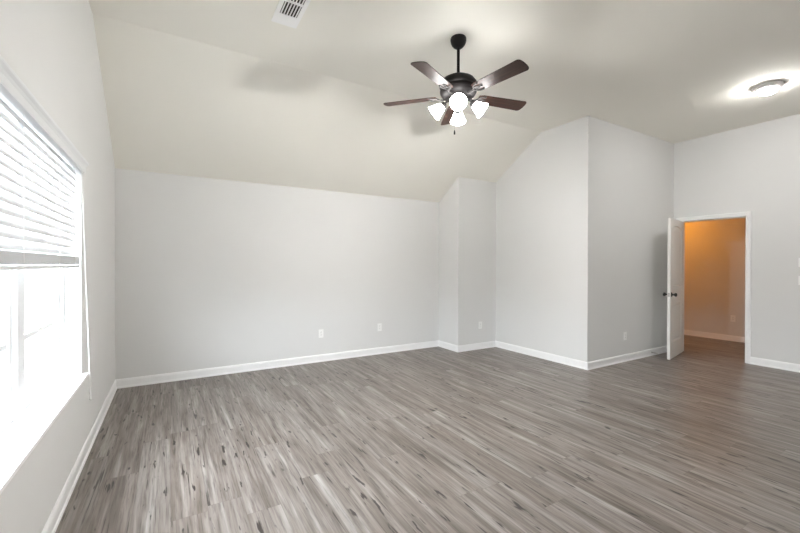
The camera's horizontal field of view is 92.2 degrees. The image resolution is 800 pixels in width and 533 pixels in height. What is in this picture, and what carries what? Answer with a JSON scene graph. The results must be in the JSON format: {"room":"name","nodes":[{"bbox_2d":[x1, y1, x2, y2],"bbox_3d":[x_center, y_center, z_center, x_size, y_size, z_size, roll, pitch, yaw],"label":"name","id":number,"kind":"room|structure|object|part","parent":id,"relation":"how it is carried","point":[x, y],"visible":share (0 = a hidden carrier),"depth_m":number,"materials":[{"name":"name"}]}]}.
{"room":"empty bedroom","nodes":[
{"label":"empty bedroom","id":0,"kind":"room"},
{"bbox_2d":[0,0,114,532],"bbox_3d":[-1.146,-0.297,0.754,0.160,3.287,8.111,0,0,-31],"label":"wall","id":1,"kind":"structure","parent":0,"point":[50,45],"depth_m":2.56,"materials":[{"name":"paint"}]},
{"bbox_2d":[0,105,88,493],"bbox_3d":[-1.760,0.023,1.815,0.196,1.464,1.840,0,0,-31],"label":"window","id":2,"kind":"structure","parent":1,"relation":"in","point":[24,420],"depth_m":1.80,"materials":[{"name":"glass"}]},
{"bbox_3d":[-1.605,-0.313,1.390,0.028,0.718,0.785,0,0,-31],"label":"sash","id":3,"kind":"part","parent":2,"relation":"part of","materials":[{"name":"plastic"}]},
{"bbox_3d":[-1.580,0.359,1.409,0.028,0.708,0.785,0,0,-31],"label":"sash","id":4,"kind":"part","parent":2,"relation":"part of","materials":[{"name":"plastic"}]},
{"bbox_3d":[-1.810,0.023,1.785,0.076,1.464,1.740,0,0,-31],"label":"frame","id":5,"kind":"part","parent":2,"relation":"part of","materials":[{"name":"plastic"}]},
{"bbox_3d":[-2.058,-0.318,2.151,0.028,0.718,0.785,0,0,-31],"label":"sash","id":6,"kind":"part","parent":2,"relation":"part of","materials":[{"name":"plastic"}]},
{"bbox_3d":[-2.034,0.355,2.169,0.028,0.708,0.785,0,0,-31],"label":"sash","id":7,"kind":"part","parent":2,"relation":"part of","materials":[{"name":"plastic"}]},
{"bbox_3d":[-1.730,0.744,1.837,0.122,0.021,1.840,0,0,-31],"label":"sill","id":8,"kind":"part","parent":2,"relation":"part of","materials":[{"name":"paint"}]},
{"bbox_2d":[0,55,91,399],"bbox_3d":[-1.718,0.110,1.862,0.109,1.630,1.837,0,0,-31],"label":"window blind","id":9,"kind":"object","parent":2,"relation":"attached to","point":[16,98],"visible":1,"depth_m":1.75,"materials":[{"name":"white plastic"}]},
{"bbox_3d":[-1.576,-0.322,1.573,0.057,0.672,0.002,0,0,-31],"label":"ladder cord","id":10,"kind":"part","parent":9,"relation":"part of","materials":[{"name":"white fabric"}]},
{"bbox_3d":[-1.729,-0.682,1.829,0.052,0.046,1.716,0,0,-31],"label":"head rail","id":11,"kind":"part","parent":9,"relation":"part of","materials":[{"name":"white plastic"}]},
{"bbox_3d":[-1.731,0.004,1.832,0.052,0.017,1.670,0,0,-31],"label":"rail","id":12,"kind":"part","parent":9,"relation":"part of","materials":[{"name":"white plastic"}]},
{"bbox_3d":[-2.088,-0.326,2.432,0.057,0.672,0.002,0,0,-31],"label":"ladder cord","id":13,"kind":"part","parent":9,"relation":"part of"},
{"bbox_3d":[-2.133,0.106,2.616,0.009,1.540,0.077,0,0,-1],"label":"pull cord","id":14,"kind":"part","parent":9,"relation":"part of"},
{"bbox_3d":[-2.132,0.086,2.611,0.040,1.500,0.055,0,0,-31],"label":"pull cord","id":15,"kind":"part","parent":9,"relation":"part of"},
{"bbox_2d":[41,380,116,532],"bbox_3d":[-1.073,1.297,0.806,0.019,0.099,7.871,0,0,-31],"label":"baseboard","id":16,"kind":"structure","parent":1,"relation":"attached to","point":[54,519],"depth_m":2.40,"materials":[{"name":"paint"}]},
{"bbox_2d":[115,168,438,378],"bbox_3d":[-1.203,0.131,5.374,4.474,2.393,0.120,0,0,-31],"label":"wall","id":17,"kind":"structure","parent":0,"point":[210,273],"depth_m":4.94,"materials":[{"name":"paint"}]},
{"bbox_2d":[115,340,438,388],"bbox_3d":[-1.222,1.278,5.288,4.354,0.099,0.019,0,0,-31],"label":"baseboard","id":18,"kind":"structure","parent":17,"relation":"attached to","point":[200,373],"depth_m":4.95,"materials":[{"name":"paint"}]},
{"bbox_2d":[319,329,322,337],"bbox_3d":[-1.101,0.935,5.365,0.070,0.115,0.008,0,0,-31],"label":"wall outlet","id":19,"kind":"object","parent":17,"relation":"attached to","point":[320,330],"visible":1,"depth_m":5.36,"materials":[{"name":"plastic"}]},
{"bbox_2d":[378,323,381,330],"bbox_3d":[-0.309,0.922,5.837,0.070,0.115,0.008,0,0,-31],"label":"wall outlet","id":20,"kind":"object","parent":17,"relation":"attached to","point":[379,324],"visible":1,"depth_m":5.84,"materials":[{"name":"plastic"}]},
{"bbox_2d":[55,335,799,532],"bbox_3d":[2.843,1.396,3.142,9.458,0.100,8.111,0,0,-31],"label":"floor","id":21,"kind":"structure","parent":0,"point":[702,439],"depth_m":2.83,"materials":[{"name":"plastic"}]},
{"bbox_2d":[88,0,799,201],"bbox_3d":[2.081,-1.530,2.671,7.667,1.122,8.111,0,0,-31],"label":"ceiling","id":22,"kind":"structure","parent":0,"point":[214,89],"depth_m":3.78,"materials":[{"name":"paint"}]},
{"bbox_2d":[271,0,310,28],"bbox_3d":[-0.786,-1.944,2.845,0.195,0.010,0.581,0,0,-31],"label":"ceiling vent","id":23,"kind":"object","parent":22,"relation":"in","point":[289,13],"visible":1,"depth_m":2.94,"materials":[{"name":"metal"}]},
{"bbox_2d":[383,34,528,134],"bbox_3d":[0.529,-1.533,3.263,1.274,0.828,1.258,0,0,-31],"label":"ceiling fan","id":24,"kind":"object","parent":22,"relation":"hanging from","point":[459,88],"visible":1,"depth_m":3.18,"materials":[{"name":"brown wood"}]},
{"bbox_3d":[0.090,-1.458,3.405,0.479,0.006,0.140,0,12,17],"label":"blade","id":25,"kind":"part","parent":24,"relation":"part of","materials":[{"name":"brown wood"}]},
{"bbox_3d":[0.255,-1.456,2.933,0.140,0.006,0.479,15,8,34],"label":"blade","id":26,"kind":"part","parent":24,"relation":"part of","materials":[{"name":"brown wood"}]},
{"bbox_3d":[0.305,-1.330,3.314,0.134,0.134,0.131,0,0,-31],"label":"lamp shade","id":27,"kind":"part","parent":24,"relation":"part of","materials":[{"name":"white glass"}]},
{"bbox_3d":[0.394,-1.388,3.298,0.101,0.078,0.062,0,0,8],"label":"lamp arm","id":28,"kind":"part","parent":24,"relation":"part of","materials":[{"name":"grey metal"}]},
{"bbox_3d":[0.487,-1.459,3.707,0.140,0.006,0.479,-12,0,-1],"label":"blade","id":29,"kind":"part","parent":24,"relation":"part of","materials":[{"name":"brown wood"}]},
{"bbox_3d":[0.527,-1.331,3.474,0.131,0.134,0.134,0,0,-31],"label":"lamp shade","id":30,"kind":"part","parent":24,"relation":"part of","materials":[{"name":"white glass"}]},
{"bbox_3d":[0.476,-1.348,3.118,0.050,0.067,0.072,0,0,26],"label":"bulb","id":31,"kind":"part","parent":24,"relation":"part of","materials":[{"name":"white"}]},
{"bbox_3d":[0.466,-1.329,3.092,0.131,0.134,0.134,0,0,-31],"label":"lamp shade","id":32,"kind":"part","parent":24,"relation":"part of","materials":[{"name":"white glass"}]},
{"bbox_3d":[0.599,-1.387,3.268,0.101,0.078,0.062,0,0,8],"label":"lamp arm","id":33,"kind":"part","parent":24,"relation":"part of","materials":[{"name":"grey metal"}]},
{"bbox_3d":[0.688,-1.329,3.252,0.134,0.134,0.131,0,0,-31],"label":"lamp shade","id":34,"kind":"part","parent":24,"relation":"part of","materials":[{"name":"white glass"}]},
{"bbox_3d":[0.754,-1.455,2.945,0.140,0.006,0.479,15,-9,-36],"label":"blade","id":35,"kind":"part","parent":24,"relation":"part of","materials":[{"name":"brown wood"}]},
{"bbox_3d":[0.897,-1.457,3.423,0.479,0.006,0.140,0,-12,-19],"label":"blade","id":36,"kind":"part","parent":24,"relation":"part of","materials":[{"name":"brown wood"}]},
{"bbox_2d":[751,80,784,95],"bbox_3d":[3.947,-1.887,4.130,0.260,0.111,0.260,0,0,-31],"label":"ceiling light","id":37,"kind":"object","parent":22,"relation":"attached to","point":[770,87],"visible":1,"depth_m":4.07,"materials":[{"name":"white glass"}]},
{"bbox_2d":[439,177,458,345],"bbox_3d":[0.827,-0.030,6.220,0.120,2.718,0.505,0,0,-31],"label":"wall","id":38,"kind":"structure","parent":0,"point":[448,205],"depth_m":6.16,"materials":[{"name":"paint"}]},
{"bbox_2d":[438,340,457,351],"bbox_3d":[0.769,1.279,6.181,0.019,0.099,0.524,0,0,-31],"label":"baseboard","id":39,"kind":"structure","parent":38,"relation":"attached to","point":[442,344],"depth_m":6.17,"materials":[{"name":"paint"}]},
{"bbox_2d":[458,177,495,345],"bbox_3d":[1.269,-0.030,6.259,0.919,2.718,0.120,0,0,-31],"label":"wall","id":40,"kind":"structure","parent":0,"point":[477,198],"depth_m":6.16,"materials":[{"name":"paint"}]},
{"bbox_2d":[458,341,495,351],"bbox_3d":[1.242,1.280,6.169,0.818,0.099,0.019,0,0,-31],"label":"baseboard","id":41,"kind":"structure","parent":40,"relation":"attached to","point":[461,348],"depth_m":6.16,"materials":[{"name":"paint"}]},
{"bbox_2d":[496,116,587,361],"bbox_3d":[2.032,-0.310,5.760,0.120,3.287,1.756,0,0,-31],"label":"wall","id":42,"kind":"structure","parent":0,"point":[542,198],"depth_m":5.51,"materials":[{"name":"paint"}]},
{"bbox_2d":[496,341,587,369],"bbox_3d":[2.004,1.284,5.671,0.019,0.099,1.654,0,0,-31],"label":"baseboard","id":43,"kind":"structure","parent":42,"relation":"attached to","point":[531,352],"depth_m":5.54,"materials":[{"name":"paint"}]},
{"bbox_2d":[587,116,673,361],"bbox_3d":[3.358,-0.306,5.599,2.234,3.287,0.120,0,0,-31],"label":"wall","id":44,"kind":"structure","parent":0,"point":[631,172],"depth_m":5.44,"materials":[{"name":"paint"}]},
{"bbox_2d":[587,346,666,369],"bbox_3d":[3.382,1.288,5.541,2.253,0.099,0.019,0,0,-31],"label":"baseboard","id":45,"kind":"structure","parent":44,"relation":"attached to","point":[595,364],"depth_m":5.41,"materials":[{"name":"paint"}]},
{"bbox_2d":[684,218,745,336],"bbox_3d":[6.183,0.120,6.657,0.120,2.440,4.140,0,0,-31],"label":"wall","id":46,"kind":"structure","parent":0,"point":[714,262],"depth_m":7.11,"materials":[{"name":"paint"}]},
{"bbox_2d":[684,329,744,342],"bbox_3d":[6.121,1.290,6.626,0.019,0.099,3.900,0,0,-31],"label":"baseboard","id":47,"kind":"structure","parent":46,"relation":"attached to","point":[686,332],"depth_m":7.11,"materials":[{"name":"paint"}]},
{"bbox_2d":[731,315,735,321],"bbox_3d":[5.968,0.933,6.894,0.008,0.115,0.070,0,0,-31],"label":"wall outlet","id":48,"kind":"object","parent":46,"relation":"attached to","point":[733,317],"visible":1,"depth_m":6.89,"materials":[{"name":"plastic"}]},
{"bbox_2d":[673,114,799,363],"bbox_3d":[5.867,-0.292,3.689,0.120,3.287,5.970,0,0,-31],"label":"wall","id":49,"kind":"structure","parent":0,"point":[755,168],"depth_m":5.19,"materials":[{"name":"paint"}]},
{"bbox_2d":[663,218,683,359],"bbox_3d":[4.124,0.317,5.752,0.790,2.022,0.173,0,0,-43],"label":"door","id":50,"kind":"structure","parent":49,"relation":"in","point":[675,271],"depth_m":5.67,"materials":[{"name":"paint"}]},
{"bbox_2d":[676,211,751,363],"bbox_3d":[4.655,0.289,5.723,0.152,2.102,0.913,0,0,-31],"label":"door frame","id":51,"kind":"structure","parent":49,"relation":"attached to","point":[747,215],"depth_m":5.33,"materials":[{"name":"paint"}]},
{"bbox_2d":[750,357,799,372],"bbox_3d":[6.049,1.304,3.250,0.019,0.099,4.774,0,0,-31],"label":"baseboard","id":52,"kind":"structure","parent":49,"relation":"attached to","point":[753,360],"depth_m":5.08,"materials":[{"name":"paint"}]}
]}

